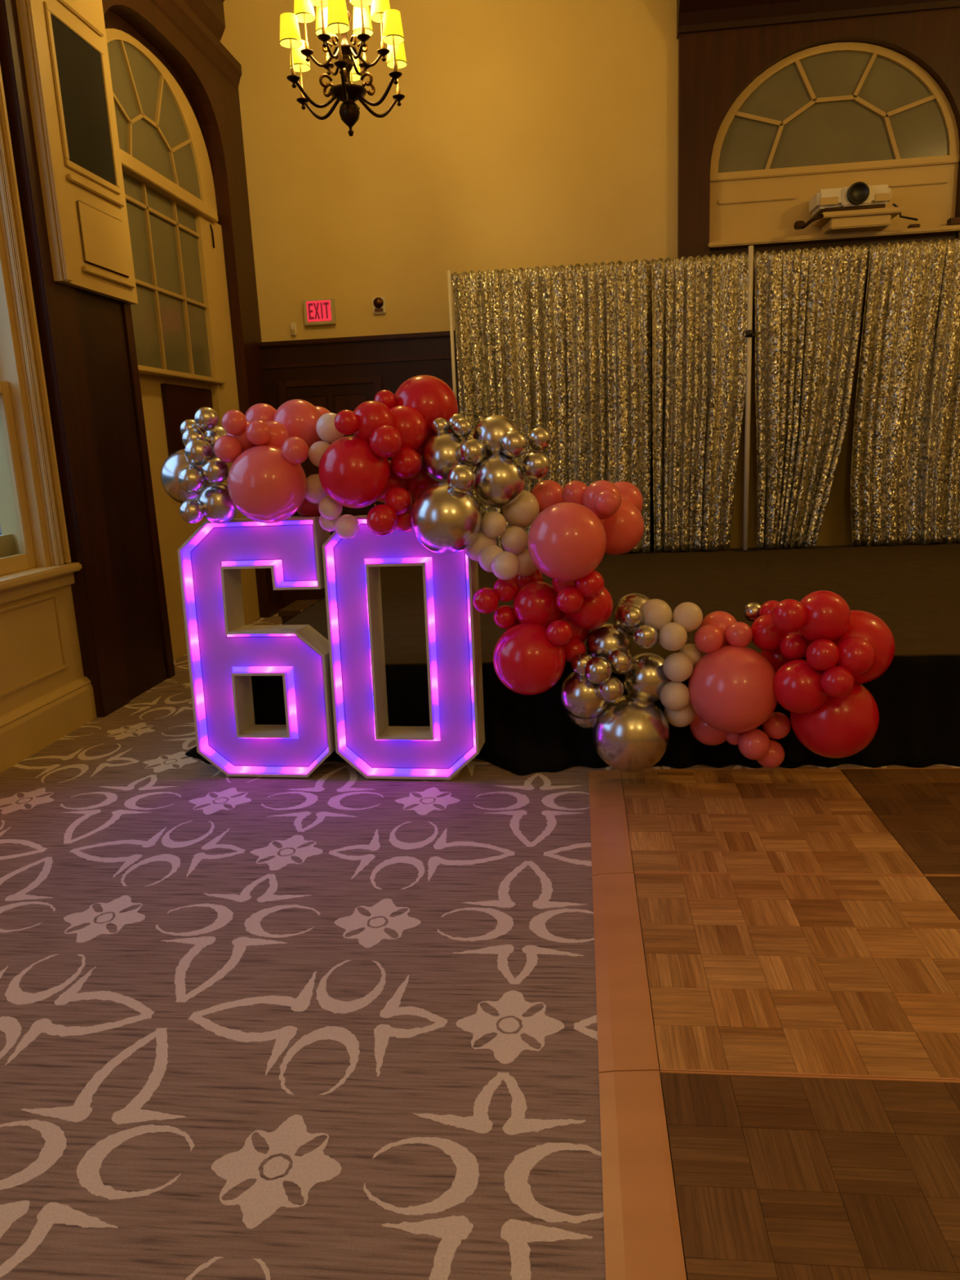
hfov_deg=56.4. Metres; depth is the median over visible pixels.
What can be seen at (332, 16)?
chandelier
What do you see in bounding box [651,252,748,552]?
drape
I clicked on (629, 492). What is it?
balloon
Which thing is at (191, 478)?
balloon
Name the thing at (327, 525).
balloon
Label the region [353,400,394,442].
balloon
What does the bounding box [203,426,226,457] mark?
balloon
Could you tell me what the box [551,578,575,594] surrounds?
balloon
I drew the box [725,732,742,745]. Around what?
balloon
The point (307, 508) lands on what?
balloon
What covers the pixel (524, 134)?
wall
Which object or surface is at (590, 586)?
balloon
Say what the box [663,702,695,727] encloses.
balloon
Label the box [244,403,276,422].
balloon
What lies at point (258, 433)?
balloon
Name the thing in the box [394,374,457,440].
balloon
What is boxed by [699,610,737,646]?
balloon
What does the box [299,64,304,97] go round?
candle
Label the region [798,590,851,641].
balloon
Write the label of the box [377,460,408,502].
balloon
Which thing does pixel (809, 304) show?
drape
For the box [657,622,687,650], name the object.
balloon
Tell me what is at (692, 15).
trim
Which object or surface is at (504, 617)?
balloon
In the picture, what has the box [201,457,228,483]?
balloon
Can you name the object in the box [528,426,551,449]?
balloon
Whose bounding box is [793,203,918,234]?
shelf
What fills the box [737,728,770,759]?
balloon
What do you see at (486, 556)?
balloon
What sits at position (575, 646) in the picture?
balloon
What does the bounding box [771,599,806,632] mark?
balloon
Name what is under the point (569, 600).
balloon
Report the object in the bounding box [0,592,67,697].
trim
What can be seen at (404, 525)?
balloon
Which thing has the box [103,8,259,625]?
window
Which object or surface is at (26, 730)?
baseboard
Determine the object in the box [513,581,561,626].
balloon
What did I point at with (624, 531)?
balloon
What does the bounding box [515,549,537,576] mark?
balloon
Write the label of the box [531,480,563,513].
balloon
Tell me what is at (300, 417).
balloon
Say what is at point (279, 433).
balloon
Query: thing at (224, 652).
numeral six
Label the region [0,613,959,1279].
floor
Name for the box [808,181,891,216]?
projector
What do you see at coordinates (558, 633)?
balloon
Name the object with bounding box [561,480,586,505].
balloon
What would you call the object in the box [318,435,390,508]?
balloon
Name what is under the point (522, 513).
balloon
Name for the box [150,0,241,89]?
trim
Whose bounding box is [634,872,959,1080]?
floor panel
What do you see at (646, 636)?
balloon
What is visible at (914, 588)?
stage skirt
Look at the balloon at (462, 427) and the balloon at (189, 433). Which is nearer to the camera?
the balloon at (462, 427)
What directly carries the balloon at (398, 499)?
attached to the balloon at (404, 525)
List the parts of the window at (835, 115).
pane, moulding, pane, pane, sill, cream panel, pane, pane, moulding, pane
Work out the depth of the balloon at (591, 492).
3.90 m
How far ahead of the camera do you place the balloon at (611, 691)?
3.90 m
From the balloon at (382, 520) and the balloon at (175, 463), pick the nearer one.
the balloon at (382, 520)
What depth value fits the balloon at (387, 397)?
4.06 m
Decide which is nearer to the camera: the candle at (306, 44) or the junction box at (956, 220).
the candle at (306, 44)
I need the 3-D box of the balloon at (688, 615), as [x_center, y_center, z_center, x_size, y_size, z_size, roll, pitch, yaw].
[0.918,-0.102,3.959,0.133,0.132,0.132,5,14,30]
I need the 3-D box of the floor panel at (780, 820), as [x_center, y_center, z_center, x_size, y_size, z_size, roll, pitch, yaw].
[1.129,0.737,3.750,1.017,0.016,1.060,-1,12,6]
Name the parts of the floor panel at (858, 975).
board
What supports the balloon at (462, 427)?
attached to the balloon at (439, 453)
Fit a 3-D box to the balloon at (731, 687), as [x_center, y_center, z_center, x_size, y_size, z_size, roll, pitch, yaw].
[1.124,0.217,3.972,0.395,0.391,0.393,-12,16,-37]
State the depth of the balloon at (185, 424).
4.16 m
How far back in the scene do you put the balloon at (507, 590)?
3.99 m
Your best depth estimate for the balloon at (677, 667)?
3.92 m
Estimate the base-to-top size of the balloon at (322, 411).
0.204 m
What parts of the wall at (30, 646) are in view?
wall panel, dark panel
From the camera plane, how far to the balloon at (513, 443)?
3.89 m
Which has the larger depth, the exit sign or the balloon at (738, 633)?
the exit sign
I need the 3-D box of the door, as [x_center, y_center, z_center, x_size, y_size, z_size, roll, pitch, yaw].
[-1.418,-1.430,8.915,1.030,2.260,0.078,-1,12,6]
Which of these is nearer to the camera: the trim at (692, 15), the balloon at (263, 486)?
the balloon at (263, 486)
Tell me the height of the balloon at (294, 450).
0.120 m
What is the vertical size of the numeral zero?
1.274 m
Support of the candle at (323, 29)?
on the chandelier
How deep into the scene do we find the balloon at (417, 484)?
4.16 m
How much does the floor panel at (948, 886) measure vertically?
0.016 m
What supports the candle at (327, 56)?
on the chandelier
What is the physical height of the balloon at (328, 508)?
0.108 m
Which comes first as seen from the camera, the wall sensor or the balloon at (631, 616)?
the balloon at (631, 616)
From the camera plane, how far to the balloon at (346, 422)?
3.81 m
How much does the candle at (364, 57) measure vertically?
0.227 m
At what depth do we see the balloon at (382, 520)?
3.89 m
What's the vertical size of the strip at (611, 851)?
0.016 m
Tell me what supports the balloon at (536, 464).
attached to the balloon at (500, 482)
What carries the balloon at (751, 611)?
attached to the balloon at (766, 607)
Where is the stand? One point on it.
(749, 334)
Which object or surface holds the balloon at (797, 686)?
attached to the balloon at (844, 726)
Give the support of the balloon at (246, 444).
attached to the balloon at (263, 486)
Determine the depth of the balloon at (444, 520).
3.81 m
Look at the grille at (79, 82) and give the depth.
5.42 m
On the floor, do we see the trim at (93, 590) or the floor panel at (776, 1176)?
the floor panel at (776, 1176)
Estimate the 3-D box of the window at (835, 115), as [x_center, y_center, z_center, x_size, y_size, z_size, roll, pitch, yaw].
[3.096,-4.342,7.830,2.160,1.600,0.260,-1,12,6]
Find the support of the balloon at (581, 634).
attached to the balloon at (594, 612)
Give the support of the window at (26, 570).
in the wall at (30, 646)
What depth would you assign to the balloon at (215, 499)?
4.14 m
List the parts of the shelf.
arm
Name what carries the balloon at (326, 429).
attached to the balloon at (316, 451)
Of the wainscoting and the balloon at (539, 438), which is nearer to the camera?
the balloon at (539, 438)
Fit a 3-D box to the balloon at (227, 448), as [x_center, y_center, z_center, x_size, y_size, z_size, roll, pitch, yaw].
[-1.130,-0.856,4.010,0.123,0.122,0.122,4,14,28]
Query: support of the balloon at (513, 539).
attached to the balloon at (527, 568)
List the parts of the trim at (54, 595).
moulding, moulding, moulding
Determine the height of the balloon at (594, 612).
0.218 m
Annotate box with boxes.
[278,599,320,623]
[946,217,959,225]
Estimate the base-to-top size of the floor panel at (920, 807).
0.016 m
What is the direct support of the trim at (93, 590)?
attached to the wall at (30, 646)
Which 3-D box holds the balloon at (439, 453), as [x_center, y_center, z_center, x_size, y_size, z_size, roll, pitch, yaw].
[-0.155,-0.827,4.066,0.232,0.232,0.234,4,14,28]
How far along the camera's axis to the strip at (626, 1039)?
2.64 m
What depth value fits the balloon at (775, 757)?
4.03 m
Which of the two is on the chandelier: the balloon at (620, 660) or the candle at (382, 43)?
the candle at (382, 43)
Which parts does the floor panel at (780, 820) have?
board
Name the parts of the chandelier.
lamp shade, lamp shade, lamp shade, arm, lamp shade, arm, arm, lamp shade, arm, arm, lamp shade, arm, lamp shade, arm, arm, lamp shade, lamp shade, arm, arm, arm, lamp shade, lamp shade, lamp shade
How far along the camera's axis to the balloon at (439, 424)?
4.01 m
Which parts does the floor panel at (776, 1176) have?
board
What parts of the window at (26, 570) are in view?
rail, casing, sill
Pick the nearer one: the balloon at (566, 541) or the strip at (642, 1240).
the strip at (642, 1240)
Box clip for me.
[906,223,920,228]
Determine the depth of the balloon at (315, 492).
4.11 m
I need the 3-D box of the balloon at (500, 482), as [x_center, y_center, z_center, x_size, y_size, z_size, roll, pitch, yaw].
[0.084,-0.713,4.005,0.238,0.236,0.236,-12,15,-37]
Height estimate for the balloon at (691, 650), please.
0.106 m
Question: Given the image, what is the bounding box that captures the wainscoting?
[258,319,663,607]
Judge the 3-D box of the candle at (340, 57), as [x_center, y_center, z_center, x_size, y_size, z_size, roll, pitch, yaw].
[-0.874,-3.716,5.573,0.025,0.227,0.024,-1,12,6]
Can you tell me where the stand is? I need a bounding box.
[447,245,870,551]
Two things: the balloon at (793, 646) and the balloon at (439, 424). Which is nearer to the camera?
the balloon at (793, 646)
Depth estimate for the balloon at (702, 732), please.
4.10 m
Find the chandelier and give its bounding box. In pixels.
[279,0,407,136]
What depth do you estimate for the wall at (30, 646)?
6.22 m
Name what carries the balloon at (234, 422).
attached to the balloon at (246, 444)
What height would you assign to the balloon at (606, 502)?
0.108 m
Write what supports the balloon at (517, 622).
attached to the balloon at (535, 602)
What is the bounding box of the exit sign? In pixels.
[302,297,336,326]
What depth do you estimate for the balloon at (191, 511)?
4.11 m
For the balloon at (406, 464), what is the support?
attached to the balloon at (412, 427)
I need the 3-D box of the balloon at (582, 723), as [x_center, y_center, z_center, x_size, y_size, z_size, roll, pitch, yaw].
[0.504,0.321,4.225,0.197,0.196,0.197,-5,13,-10]
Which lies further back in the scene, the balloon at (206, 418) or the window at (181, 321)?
the window at (181, 321)
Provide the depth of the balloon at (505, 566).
3.83 m
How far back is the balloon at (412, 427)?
3.96 m
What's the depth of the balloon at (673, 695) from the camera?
3.95 m
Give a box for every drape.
[451,258,652,554]
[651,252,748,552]
[753,244,869,549]
[849,238,959,546]
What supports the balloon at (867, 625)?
on the balloon at (844, 726)
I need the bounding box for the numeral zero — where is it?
[321,515,484,779]
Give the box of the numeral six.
[177,515,335,777]
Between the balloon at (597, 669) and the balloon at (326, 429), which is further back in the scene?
the balloon at (326, 429)
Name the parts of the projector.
foot plate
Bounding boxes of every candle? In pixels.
[289,39,294,75]
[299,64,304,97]
[303,13,308,48]
[320,0,325,33]
[325,28,329,61]
[337,23,342,60]
[360,0,364,33]
[362,47,366,62]
[380,13,384,48]
[392,35,397,71]
[395,60,399,93]
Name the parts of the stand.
plate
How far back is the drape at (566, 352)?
8.09 m
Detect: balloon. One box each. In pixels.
[160,448,211,503]
[177,466,205,492]
[179,418,199,435]
[179,499,204,523]
[182,427,205,446]
[184,437,213,465]
[194,406,218,431]
[198,482,239,523]
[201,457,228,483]
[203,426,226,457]
[213,435,241,462]
[222,409,247,435]
[226,422,257,453]
[227,444,306,523]
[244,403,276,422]
[245,420,271,445]
[263,421,289,448]
[272,399,321,448]
[280,436,308,464]
[296,497,320,516]
[305,474,327,504]
[308,440,329,466]
[314,405,331,444]
[315,413,344,443]
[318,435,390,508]
[318,495,342,519]
[319,515,339,531]
[333,409,359,435]
[334,514,359,539]
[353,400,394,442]
[366,504,398,536]
[369,424,402,457]
[373,390,395,408]
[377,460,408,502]
[384,487,412,515]
[389,404,427,452]
[390,447,422,479]
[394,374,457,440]
[395,503,413,532]
[406,453,439,500]
[410,482,482,554]
[420,431,470,483]
[430,417,448,434]
[447,413,465,433]
[447,464,475,493]
[453,417,471,437]
[458,438,485,466]
[464,528,497,561]
[472,587,498,613]
[473,414,517,457]
[473,453,524,507]
[478,544,503,572]
[480,511,506,537]
[491,551,519,580]
[493,578,518,601]
[493,604,516,628]
[493,622,565,695]
[500,430,527,457]
[501,526,528,554]
[502,489,539,527]
[505,618,520,631]
[512,568,542,590]
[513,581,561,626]
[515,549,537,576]
[522,451,550,479]
[527,502,606,581]
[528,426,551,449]
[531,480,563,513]
[546,619,572,646]
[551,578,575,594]
[555,586,583,613]
[557,611,590,642]
[560,671,608,719]
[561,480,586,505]
[563,638,586,662]
[565,586,613,630]
[566,711,594,728]
[570,652,592,675]
[575,570,604,598]
[582,480,621,519]
[584,656,612,684]
[586,623,631,658]
[591,693,670,772]
[595,489,619,515]
[597,675,624,702]
[603,498,644,555]
[606,648,632,674]
[613,481,643,511]
[613,593,650,635]
[620,605,643,627]
[622,652,672,702]
[632,623,658,648]
[640,599,672,631]
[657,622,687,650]
[659,681,689,711]
[662,652,693,682]
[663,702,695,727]
[672,601,702,631]
[679,643,702,666]
[688,644,777,733]
[689,713,726,745]
[693,624,723,653]
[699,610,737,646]
[725,622,752,647]
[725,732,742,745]
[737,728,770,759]
[743,602,761,622]
[751,613,788,650]
[756,739,784,768]
[759,600,778,616]
[760,648,802,672]
[762,711,791,739]
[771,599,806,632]
[773,659,828,713]
[779,631,809,660]
[790,683,879,758]
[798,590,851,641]
[805,639,839,671]
[820,665,854,697]
[824,609,895,684]
[835,636,875,675]
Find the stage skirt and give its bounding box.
[185,542,959,775]
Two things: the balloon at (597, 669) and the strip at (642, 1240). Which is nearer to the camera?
the strip at (642, 1240)
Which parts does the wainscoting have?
skirting, frieze rail, raised panel, cap rail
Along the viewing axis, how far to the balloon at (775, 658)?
4.01 m
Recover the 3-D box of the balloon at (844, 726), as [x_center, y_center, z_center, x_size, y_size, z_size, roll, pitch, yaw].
[1.562,0.337,3.950,0.366,0.366,0.371,-5,13,-9]
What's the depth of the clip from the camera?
7.81 m
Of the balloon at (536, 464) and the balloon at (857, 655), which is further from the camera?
the balloon at (536, 464)
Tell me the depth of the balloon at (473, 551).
3.97 m
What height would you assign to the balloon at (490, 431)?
0.209 m
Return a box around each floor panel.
[620,768,924,875]
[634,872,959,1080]
[660,1070,959,1279]
[840,768,959,876]
[925,875,959,919]
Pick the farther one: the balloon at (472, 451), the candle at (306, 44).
the candle at (306, 44)
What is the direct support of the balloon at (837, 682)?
attached to the balloon at (797, 686)
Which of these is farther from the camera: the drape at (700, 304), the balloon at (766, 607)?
the drape at (700, 304)
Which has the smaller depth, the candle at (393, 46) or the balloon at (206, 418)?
the balloon at (206, 418)
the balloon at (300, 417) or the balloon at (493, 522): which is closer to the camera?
the balloon at (493, 522)
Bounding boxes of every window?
[0,66,81,604]
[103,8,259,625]
[707,42,959,249]
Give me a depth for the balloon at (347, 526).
4.04 m
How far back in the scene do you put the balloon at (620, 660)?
3.93 m
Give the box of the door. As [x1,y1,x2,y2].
[277,376,384,599]
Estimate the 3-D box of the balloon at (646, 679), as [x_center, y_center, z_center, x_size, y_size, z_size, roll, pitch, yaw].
[0.768,0.174,4.104,0.234,0.234,0.236,4,14,29]
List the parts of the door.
casing, panel, casing, panel, panel, casing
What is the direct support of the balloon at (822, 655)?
attached to the balloon at (837, 682)
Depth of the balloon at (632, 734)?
3.96 m
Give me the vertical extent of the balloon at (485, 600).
0.118 m
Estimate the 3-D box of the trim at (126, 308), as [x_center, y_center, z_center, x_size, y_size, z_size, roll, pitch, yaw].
[-2.400,-2.118,6.084,0.045,4.900,0.100,-1,12,6]
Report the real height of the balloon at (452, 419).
0.090 m
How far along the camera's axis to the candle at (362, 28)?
5.70 m
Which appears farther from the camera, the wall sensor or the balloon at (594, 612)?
the wall sensor
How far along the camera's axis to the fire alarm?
8.52 m
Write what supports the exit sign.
attached to the wall at (524, 134)
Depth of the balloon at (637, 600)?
4.05 m
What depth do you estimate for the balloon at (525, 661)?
3.87 m
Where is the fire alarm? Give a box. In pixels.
[372,297,386,314]
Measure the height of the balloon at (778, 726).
0.124 m
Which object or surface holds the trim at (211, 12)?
attached to the wall at (30, 646)
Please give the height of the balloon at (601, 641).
0.206 m
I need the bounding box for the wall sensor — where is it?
[290,322,297,335]
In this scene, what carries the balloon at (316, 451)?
attached to the balloon at (315, 492)
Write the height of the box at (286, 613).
0.305 m
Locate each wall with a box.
[0,0,284,715]
[219,0,959,549]
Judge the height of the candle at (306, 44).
0.227 m
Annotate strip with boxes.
[588,769,633,875]
[591,872,659,1072]
[599,1071,686,1279]
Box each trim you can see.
[0,0,129,717]
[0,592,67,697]
[120,301,175,678]
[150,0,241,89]
[182,0,225,40]
[676,0,959,39]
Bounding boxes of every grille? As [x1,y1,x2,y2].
[44,0,120,194]
[374,307,382,311]
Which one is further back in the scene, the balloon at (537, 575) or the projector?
the projector
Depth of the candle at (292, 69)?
5.75 m
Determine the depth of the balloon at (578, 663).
3.95 m
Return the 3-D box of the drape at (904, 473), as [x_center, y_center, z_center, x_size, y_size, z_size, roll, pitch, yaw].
[4.128,-2.129,7.808,1.689,2.581,0.123,-1,12,6]
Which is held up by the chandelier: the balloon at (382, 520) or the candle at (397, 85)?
the candle at (397, 85)
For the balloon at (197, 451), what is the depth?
4.04 m
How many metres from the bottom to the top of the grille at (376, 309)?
0.030 m
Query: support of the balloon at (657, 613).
attached to the balloon at (637, 600)
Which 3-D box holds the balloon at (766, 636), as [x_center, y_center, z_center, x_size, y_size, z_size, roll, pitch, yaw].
[1.278,-0.033,3.954,0.164,0.164,0.164,4,14,29]
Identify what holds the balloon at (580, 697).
attached to the balloon at (632, 734)
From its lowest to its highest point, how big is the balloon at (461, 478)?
0.122 m
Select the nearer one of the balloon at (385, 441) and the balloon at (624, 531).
the balloon at (385, 441)
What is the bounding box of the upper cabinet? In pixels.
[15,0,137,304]
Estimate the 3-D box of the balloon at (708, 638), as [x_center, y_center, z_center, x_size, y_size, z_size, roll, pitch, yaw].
[1.010,-0.004,3.951,0.125,0.126,0.128,5,15,32]
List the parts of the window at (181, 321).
pane, pane, pane, pane, pane, pane, pane, pane, head rail, pane, pane, pane, sill, pane, pane, apron panel, pane, pane, casing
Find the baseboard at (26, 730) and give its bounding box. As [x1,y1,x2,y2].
[0,675,97,773]

